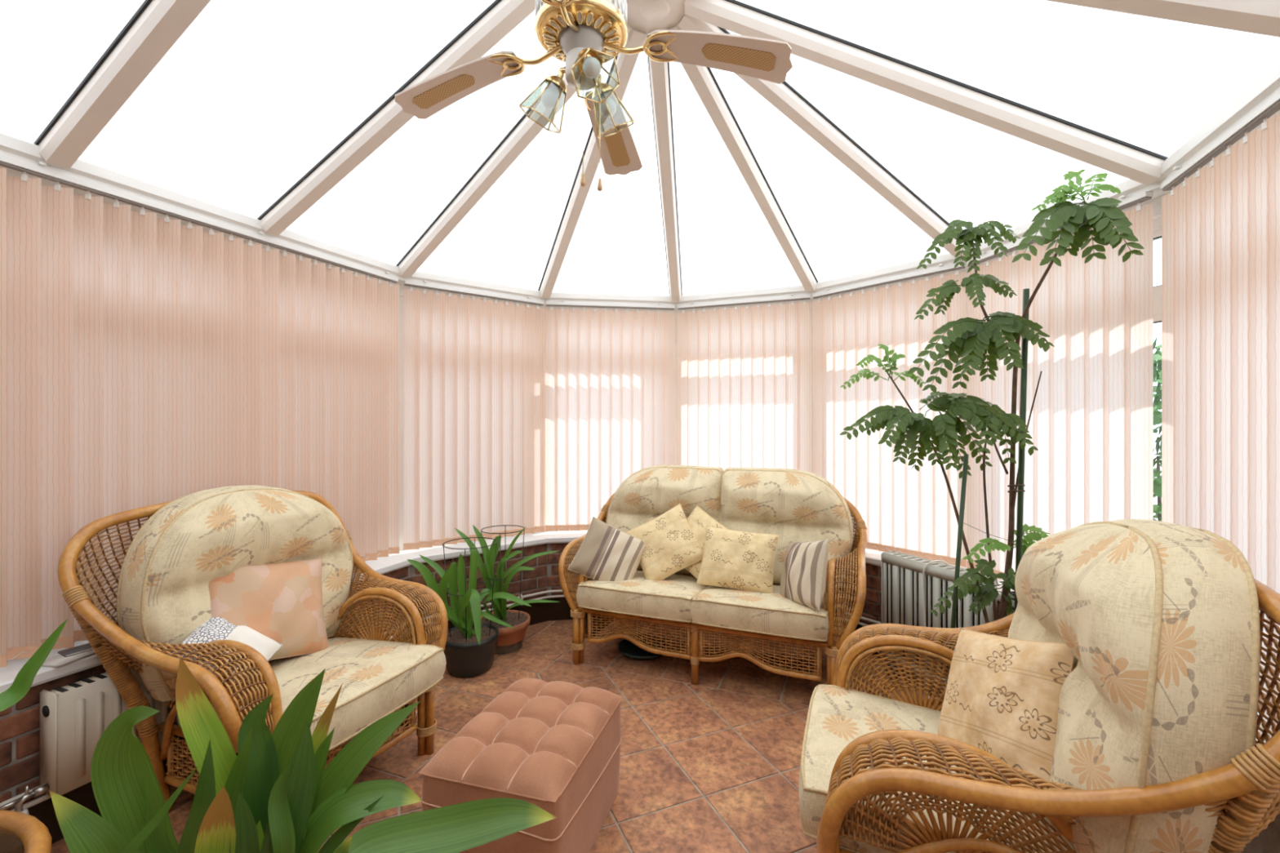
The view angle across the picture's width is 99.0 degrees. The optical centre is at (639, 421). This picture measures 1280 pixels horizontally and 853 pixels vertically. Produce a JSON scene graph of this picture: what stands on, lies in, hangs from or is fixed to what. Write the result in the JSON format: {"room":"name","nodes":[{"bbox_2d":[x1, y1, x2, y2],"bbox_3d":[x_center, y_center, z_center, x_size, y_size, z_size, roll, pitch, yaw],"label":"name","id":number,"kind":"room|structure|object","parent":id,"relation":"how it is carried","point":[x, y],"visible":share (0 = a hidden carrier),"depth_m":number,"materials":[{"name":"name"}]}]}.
{"room":"sunroom","nodes":[
{"label":"sunroom","id":0,"kind":"room"},
{"bbox_2d":[0,565,409,810],"bbox_3d":[-2.014,1.077,1.737,0.253,0.535,3.259,0,0,22],"label":"wall","id":1,"kind":"structure","parent":0,"point":[20,723],"depth_m":1.69,"materials":[{"name":"red brick"}]},
{"bbox_2d":[0,666,177,814],"bbox_3d":[-1.691,1.022,2.036,0.091,0.364,0.965,0,0,22],"label":"radiator","id":2,"kind":"object","parent":1,"relation":"attached to","point":[74,717],"visible":0.22,"depth_m":1.72,"materials":[{"name":"white metal"}]},
{"bbox_2d":[0,630,411,852],"bbox_3d":[-1.907,1.269,1.659,0.016,0.150,3.193,0,0,22],"label":"baseboard","id":3,"kind":"structure","parent":1,"relation":"attached to","point":[44,811],"depth_m":1.74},
{"bbox_2d":[0,553,413,693],"bbox_3d":[-2.014,0.798,1.741,0.310,0.042,3.267,0,0,22],"label":"windowsill","id":4,"kind":"structure","parent":1,"relation":"in","point":[384,565],"depth_m":1.78,"materials":[{"name":"white plastic"}]},
{"bbox_2d":[41,649,94,666],"bbox_3d":[-1.863,0.772,1.828,0.082,0.010,0.200,0,0,7],"label":"booklet","id":5,"kind":"object","parent":4,"relation":"on","point":[59,660],"visible":0.36,"depth_m":1.76,"materials":[{"name":"paper"}]},
{"bbox_2d":[57,643,93,657],"bbox_3d":[-1.856,0.762,1.857,0.066,0.008,0.160,0,0,27],"label":"booklet","id":6,"kind":"object","parent":5,"relation":"on","point":[86,647],"visible":0.44,"depth_m":1.81,"materials":[{"name":"grey paper"}]},
{"bbox_2d":[409,543,546,625],"bbox_3d":[-1.050,1.077,3.513,1.018,0.535,0.253,0,0,-38],"label":"wall","id":7,"kind":"structure","parent":0,"point":[533,581],"depth_m":3.55,"materials":[{"name":"red brick"}]},
{"bbox_2d":[399,532,548,563],"bbox_3d":[-1.051,0.798,3.515,1.034,0.042,0.310,0,0,-38],"label":"windowsill","id":8,"kind":"structure","parent":7,"relation":"in","point":[436,553],"depth_m":3.38,"materials":[{"name":"white plastic"}]},
{"bbox_2d":[399,295,545,551],"bbox_3d":[-1.073,0.011,3.624,1.026,1.533,0.122,0,0,-38],"label":"window","id":9,"kind":"structure","parent":8,"relation":"on","point":[401,298],"depth_m":3.29,"materials":[{"name":"white plastic"}]},
{"bbox_2d":[403,280,544,550],"bbox_3d":[-1.025,-0.033,3.483,0.910,1.582,0.046,0,0,-38],"label":"vertical blind","id":10,"kind":"object","parent":9,"relation":"attached to","point":[473,368],"visible":0.87,"depth_m":3.46,"materials":[{"name":"fabric"}]},
{"bbox_2d":[415,598,547,644],"bbox_3d":[-0.971,1.269,3.413,0.886,0.150,0.016,0,0,-38],"label":"baseboard","id":11,"kind":"structure","parent":7,"relation":"attached to","point":[538,611],"depth_m":3.62,"materials":[{"name":"black"}]},
{"bbox_2d":[50,618,944,852],"bbox_3d":[-0.100,1.374,1.750,3.900,0.060,4.700,0,0,22],"label":"floor","id":12,"kind":"structure","parent":0,"point":[713,765],"depth_m":2.29,"materials":[{"name":"tile"}]},
{"bbox_2d":[0,809,52,852],"bbox_3d":[-1.478,1.116,0.937,0.640,0.463,0.640,0,0,22],"label":"table","id":13,"kind":"object","parent":12,"relation":"on","point":[34,837],"visible":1,"depth_m":1.19,"materials":[{"name":"brown wicker"}]},
{"bbox_2d":[0,618,67,711],"bbox_3d":[-1.548,0.691,0.969,0.600,0.416,0.525,0,0,-28],"label":"plant","id":14,"kind":"object","parent":13,"relation":"on","point":[22,683],"visible":1,"depth_m":1.29,"materials":[{"name":"green plant"}]},
{"bbox_2d":[57,484,448,813],"bbox_3d":[-1.292,0.804,2.053,0.942,1.087,1.024,0,0,22],"label":"rattan armchair","id":15,"kind":"object","parent":12,"relation":"on","point":[186,543],"visible":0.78,"depth_m":1.88,"materials":[{"name":"fabric"}]},
{"bbox_2d":[171,617,282,685],"bbox_3d":[-1.403,0.784,1.855,0.211,0.226,0.296,0,0,-7],"label":"pillow","id":16,"kind":"object","parent":15,"relation":"on","point":[215,628],"visible":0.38,"depth_m":1.88,"materials":[{"name":"white fabric"}]},
{"bbox_2d":[119,484,351,702],"bbox_3d":[-1.542,0.602,2.152,0.345,0.683,0.807,0,0,22],"label":"cushion","id":17,"kind":"object","parent":15,"relation":"on","point":[186,543],"depth_m":1.94,"materials":[{"name":"fabric"}]},
{"bbox_2d":[208,558,328,660],"bbox_3d":[-1.419,0.719,2.076,0.207,0.412,0.490,0,0,33],"label":"pillow","id":18,"kind":"object","parent":15,"relation":"on","point":[282,602],"visible":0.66,"depth_m":2.06,"materials":[{"name":"orange fabric"}]},
{"bbox_2d":[177,638,446,747],"bbox_3d":[-1.167,0.970,2.002,0.673,0.182,0.595,0,0,22],"label":"seat cushion","id":19,"kind":"object","parent":15,"relation":"on","point":[379,677],"depth_m":1.93,"materials":[{"name":"fabric"}]},
{"bbox_2d":[48,656,557,852],"bbox_3d":[-0.640,0.912,1.175,0.918,0.864,0.294,0,0,-6],"label":"plant","id":20,"kind":"object","parent":12,"relation":"on","point":[278,794],"visible":1,"depth_m":1.13,"materials":[{"name":"green plant"}]},
{"bbox_2d":[407,537,498,678],"bbox_3d":[-0.998,1.000,2.917,0.447,0.688,0.397,0,0,5],"label":"plant","id":21,"kind":"object","parent":12,"relation":"on","point":[470,648],"visible":0.95,"depth_m":2.87,"materials":[{"name":"green plant"}]},
{"bbox_2d":[454,524,559,654],"bbox_3d":[-0.739,0.974,3.133,0.643,0.740,0.428,0,0,36],"label":"plant","id":22,"kind":"object","parent":12,"relation":"on","point":[512,625],"visible":0.91,"depth_m":3.19,"materials":[{"name":"green plant"}]},
{"bbox_2d":[418,678,622,852],"bbox_3d":[-0.349,1.147,1.784,0.437,0.393,0.588,0,0,16],"label":"footstool","id":23,"kind":"object","parent":12,"relation":"on","point":[554,747],"visible":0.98,"depth_m":1.63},
{"bbox_2d":[617,635,669,659],"bbox_3d":[0.021,1.326,3.187,0.301,0.035,0.301,0,0,22],"label":"saucer","id":24,"kind":"object","parent":12,"relation":"on","point":[626,647],"visible":0.7,"depth_m":3.18,"materials":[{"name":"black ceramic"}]},
{"bbox_2d":[558,464,866,684],"bbox_3d":[0.403,0.816,3.106,1.650,1.062,0.834,0,0,22],"label":"loveseat","id":25,"kind":"object","parent":12,"relation":"on","point":[797,505],"visible":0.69,"depth_m":2.98,"materials":[{"name":"fabric"}]},
{"bbox_2d":[567,516,644,581],"bbox_3d":[-0.174,0.764,3.106,0.451,0.418,0.197,0,0,4],"label":"pillow","id":26,"kind":"object","parent":25,"relation":"on","point":[606,553],"visible":0.85,"depth_m":3.06,"materials":[{"name":"beige fabric"}]},
{"bbox_2d":[576,569,706,621],"bbox_3d":[0.058,0.966,3.112,0.672,0.176,0.590,0,0,22],"label":"seat cushion","id":27,"kind":"object","parent":25,"relation":"on","point":[674,597],"depth_m":2.88,"materials":[{"name":"fabric"}]},
{"bbox_2d":[625,503,703,580],"bbox_3d":[0.145,0.709,3.148,0.464,0.441,0.240,0,0,-2],"label":"pillow","id":28,"kind":"object","parent":25,"relation":"on","point":[671,545],"visible":0.88,"depth_m":3.09,"materials":[{"name":"beige fabric"}]},
{"bbox_2d":[606,464,724,575],"bbox_3d":[0.142,0.614,3.450,0.768,0.658,0.382,0,0,22],"label":"cushion","id":29,"kind":"object","parent":25,"relation":"on","point":[648,493],"depth_m":3.38,"materials":[{"name":"fabric"}]},
{"bbox_2d":[684,505,728,586],"bbox_3d":[0.348,0.704,3.143,0.434,0.408,0.210,0,0,39],"label":"pillow","id":30,"kind":"object","parent":25,"relation":"on","point":[698,520],"visible":0.34,"depth_m":3.15,"materials":[{"name":"beige fabric"}]},
{"bbox_2d":[696,525,779,593],"bbox_3d":[0.527,0.744,2.945,0.417,0.312,0.207,0,0,20],"label":"pillow","id":31,"kind":"object","parent":25,"relation":"on","point":[744,561],"visible":0.98,"depth_m":2.90,"materials":[{"name":"beige fabric"}]},
{"bbox_2d":[690,584,829,639],"bbox_3d":[0.658,0.966,2.873,0.672,0.176,0.590,0,0,22],"label":"seat cushion","id":32,"kind":"object","parent":25,"relation":"on","point":[733,611],"depth_m":2.64,"materials":[{"name":"fabric"}]},
{"bbox_2d":[719,467,853,591],"bbox_3d":[0.829,0.614,3.175,0.768,0.658,0.382,0,0,22],"label":"cushion","id":33,"kind":"object","parent":25,"relation":"on","point":[797,505],"depth_m":3.10,"materials":[{"name":"fabric"}]},
{"bbox_2d":[779,538,828,610],"bbox_3d":[0.814,0.754,2.712,0.170,0.385,0.404,0,0,-13],"label":"pillow","id":34,"kind":"object","parent":25,"relation":"on","point":[803,578],"visible":0.92,"depth_m":2.62,"materials":[{"name":"beige fabric"}]},
{"bbox_2d":[880,551,996,697],"bbox_3d":[1.446,1.015,2.701,0.184,0.670,0.561,0,0,-25],"label":"heater","id":35,"kind":"object","parent":12,"relation":"on","point":[911,586],"visible":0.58,"depth_m":2.73,"materials":[{"name":"grey metal"}]},
{"bbox_2d":[839,168,1144,684],"bbox_3d":[1.239,0.244,1.983,0.832,2.200,0.638,0,0,-11],"label":"potted plant","id":36,"kind":"object","parent":12,"relation":"on","point":[973,337],"visible":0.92,"depth_m":2.08,"materials":[{"name":"green plant"}]},
{"bbox_2d":[798,519,1279,852],"bbox_3d":[0.893,0.792,1.440,0.888,1.111,1.024,0,0,22],"label":"rattan armchair","id":37,"kind":"object","parent":12,"relation":"on","point":[1157,749],"visible":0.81,"depth_m":1.09,"materials":[{"name":"fabric"}]},
{"bbox_2d":[798,685,1073,852],"bbox_3d":[0.794,0.970,1.480,0.673,0.182,0.595,0,0,22],"label":"seat cushion","id":38,"kind":"object","parent":37,"relation":"on","point":[837,715],"depth_m":1.33,"materials":[{"name":"fabric"}]},
{"bbox_2d":[937,627,1075,789],"bbox_3d":[0.933,0.734,1.417,0.209,0.408,0.421,0,0,-17],"label":"pillow","id":39,"kind":"object","parent":37,"relation":"on","point":[1001,699],"visible":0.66,"depth_m":1.35,"materials":[{"name":"beige fabric"}]},
{"bbox_2d":[1008,519,1252,852],"bbox_3d":[1.120,0.590,1.296,0.345,0.707,0.832,0,0,22],"label":"cushion","id":40,"kind":"object","parent":37,"relation":"on","point":[1155,617],"depth_m":1.02,"materials":[{"name":"fabric"}]},
{"bbox_2d":[546,542,580,595],"bbox_3d":[-0.207,1.077,3.876,1.018,0.535,0.253,0,0,-8],"label":"wall","id":41,"kind":"structure","parent":0,"point":[553,559],"depth_m":3.70,"materials":[{"name":"red brick"}]},
{"bbox_2d":[547,597,573,621],"bbox_3d":[-0.188,1.269,3.749,0.886,0.150,0.016,0,0,-8],"label":"baseboard","id":42,"kind":"structure","parent":41,"relation":"attached to","point":[561,611],"depth_m":3.69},
{"bbox_2d":[542,529,587,543],"bbox_3d":[-0.207,0.798,3.878,1.034,0.042,0.310,0,0,-8],"label":"windowsill","id":43,"kind":"structure","parent":41,"relation":"in","point":[559,536],"depth_m":3.74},
{"bbox_2d":[0,0,1279,318],"bbox_3d":[-0.108,-1.244,1.729,3.810,0.975,4.655,0,0,22],"label":"ceiling","id":44,"kind":"structure","parent":0,"point":[891,122],"depth_m":2.13,"materials":[{"name":"glass"}]},
{"bbox_2d":[0,154,399,667],"bbox_3d":[-1.824,-0.033,2.105,0.073,1.582,2.255,0,0,22],"label":"vertical blind","id":45,"kind":"object","parent":44,"relation":"hanging from","point":[146,359],"visible":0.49,"depth_m":2.04,"materials":[{"name":"fabric"}]},
{"bbox_2d":[395,0,792,191],"bbox_3d":[-0.154,-1.149,1.588,0.929,0.985,0.925,0,0,-33],"label":"ceiling fan","id":46,"kind":"object","parent":44,"relation":"hanging from","point":[584,35],"visible":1,"depth_m":1.57,"materials":[{"name":"beige wood"}]},
{"bbox_2d":[560,25,603,90],"bbox_3d":[-0.168,-1.040,1.578,0.128,0.128,0.128,0,0,22],"label":"light fixture","id":47,"kind":"object","parent":46,"relation":"attached to","point":[572,42],"depth_m":1.54,"materials":[{"name":"beige ceramic"}]},
{"bbox_2d":[545,302,675,531],"bbox_3d":[-0.203,-0.033,3.837,0.915,1.582,0.032,0,0,-8],"label":"vertical blind","id":48,"kind":"object","parent":44,"relation":"hanging from","point":[610,375],"visible":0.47,"depth_m":3.83,"materials":[{"name":"fabric"}]},
{"bbox_2d":[812,262,966,567],"bbox_3d":[1.408,-0.033,3.196,0.032,1.582,0.916,0,0,-38],"label":"vertical blind","id":49,"kind":"object","parent":44,"relation":"hanging from","point":[904,509],"visible":0.59,"depth_m":3.18,"materials":[{"name":"fabric"}]},
{"bbox_2d":[966,191,1153,579],"bbox_3d":[1.762,-0.033,2.386,0.032,1.582,0.881,0,0,-8],"label":"vertical blind","id":50,"kind":"object","parent":44,"relation":"hanging from","point":[1091,426],"visible":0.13,"depth_m":2.23,"materials":[{"name":"fabric"}]},
{"bbox_2d":[1160,91,1279,719],"bbox_3d":[1.476,-0.033,1.019,0.032,1.582,1.890,0,0,22],"label":"vertical blind","id":51,"kind":"object","parent":44,"relation":"hanging from","point":[1220,227],"visible":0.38,"depth_m":1.55,"materials":[{"name":"fabric"}]},
{"bbox_2d":[839,563,880,625],"bbox_3d":[1.441,1.077,3.220,0.253,0.535,1.018,0,0,-38],"label":"wall","id":52,"kind":"structure","parent":0,"point":[872,607],"depth_m":3.15,"materials":[{"name":"red brick"}]},
{"bbox_2d":[841,621,880,657],"bbox_3d":[1.340,1.269,3.140,0.016,0.150,0.886,0,0,-38],"label":"baseboard","id":53,"kind":"structure","parent":52,"relation":"attached to","point":[858,627],"depth_m":3.19,"materials":[{"name":"black"}]},
{"bbox_2d":[865,547,967,568],"bbox_3d":[1.442,0.798,3.220,0.310,0.042,1.034,0,0,-38],"label":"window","id":54,"kind":"structure","parent":52,"relation":"in","point":[873,557],"depth_m":3.14,"materials":[{"name":"white plastic"}]},
{"bbox_2d":[966,293,967,560],"bbox_3d":[1.516,0.011,3.279,0.060,1.533,0.925,0,0,-38],"label":"window","id":55,"kind":"structure","parent":54,"relation":"on","point":[966,293],"depth_m":2.93,"materials":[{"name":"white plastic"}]},
{"bbox_2d":[996,600,1013,619],"bbox_3d":[1.803,1.077,2.376,0.253,0.535,1.018,0,0,-8],"label":"wall","id":56,"kind":"structure","parent":0,"point":[997,602],"depth_m":2.52,"materials":[{"name":"red brick"}]},
{"bbox_2d":[996,578,1014,606],"bbox_3d":[1.805,0.798,2.376,0.310,0.042,1.034,0,0,-8],"label":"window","id":57,"kind":"structure","parent":56,"relation":"in","point":[998,598],"depth_m":2.53,"materials":[{"name":"white plastic"}]},
{"bbox_2d":[1008,591,1014,600],"bbox_3d":[1.686,0.762,2.287,0.110,0.030,0.240,0,0,-8],"label":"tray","id":58,"kind":"object","parent":57,"relation":"on","point":[1012,593],"visible":0.02,"depth_m":2.38,"materials":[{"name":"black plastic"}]},
{"bbox_2d":[1153,216,1161,323],"bbox_3d":[1.898,0.011,2.390,0.060,1.533,0.925,0,0,-8],"label":"window","id":59,"kind":"structure","parent":57,"relation":"on","point":[1157,221],"depth_m":2.03,"materials":[{"name":"white glass"}]},
{"bbox_2d":[1240,813,1279,852],"bbox_3d":[1.285,1.077,0.422,0.245,0.535,3.259,0,0,22],"label":"wall","id":60,"kind":"structure","parent":0,"point":[1268,841],"depth_m":1.31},
{"bbox_2d":[1255,711,1278,745],"bbox_3d":[1.284,0.798,0.427,0.310,0.042,3.267,0,0,22],"label":"window","id":61,"kind":"structure","parent":60,"relation":"in","point":[1258,713],"depth_m":1.39,"materials":[{"name":"white glass"}]},
{"bbox_3d":[0.705,1.077,3.769,1.018,0.535,0.253,0,0,22],"label":"wall","id":62,"kind":"structure","parent":0,"visible":0},
{"bbox_2d":[11,594,868,811],"bbox_3d":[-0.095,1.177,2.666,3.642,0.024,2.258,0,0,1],"label":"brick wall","id":63,"kind":"structure","parent":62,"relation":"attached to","point":[44,797],"depth_m":1.71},
{"bbox_2d":[0,589,880,807],"bbox_3d":[-0.095,1.141,2.666,3.642,0.024,2.258,0,0,1],"label":"pipe","id":64,"kind":"object","parent":62,"relation":"attached to","point":[522,597],"visible":0.21,"depth_m":3.17,"materials":[{"name":"white metal"}]},
{"bbox_3d":[0.705,0.798,3.770,1.034,0.042,0.310,0,0,22],"label":"window","id":65,"kind":"structure","parent":62,"relation":"in","visible":0},
{"bbox_2d":[675,308,812,472],"bbox_3d":[0.696,0.011,3.882,1.026,1.533,0.122,0,0,22],"label":"window","id":66,"kind":"structure","parent":65,"relation":"on","point":[811,308],"depth_m":4.00,"materials":[{"name":"white plastic"}]},
{"bbox_2d":[676,294,811,472],"bbox_3d":[0.692,-0.033,3.731,0.916,1.582,0.032,0,0,22],"label":"vertical blind","id":67,"kind":"object","parent":66,"relation":"attached to","point":[744,374],"visible":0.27,"depth_m":3.72,"materials":[{"name":"fabric"}]},
{"label":"outside","id":68,"kind":"structure","parent":0,"visible":0},
{"bbox_2d":[1153,448,1161,519],"bbox_3d":[5.602,1.644,16.055,60.000,0.100,50.000,0,0,22],"label":"patio","id":69,"kind":"structure","parent":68,"point":[1155,499],"depth_m":18.32,"materials":[{"name":"white"}]},
{"bbox_2d":[1153,337,1161,521],"bbox_3d":[4.610,0.424,4.825,1.892,2.350,1.883,0,0,22],"label":"shrub","id":70,"kind":"object","parent":69,"relation":"on","point":[1157,354],"visible":0.05,"depth_m":4.57,"materials":[{"name":"green plant"}]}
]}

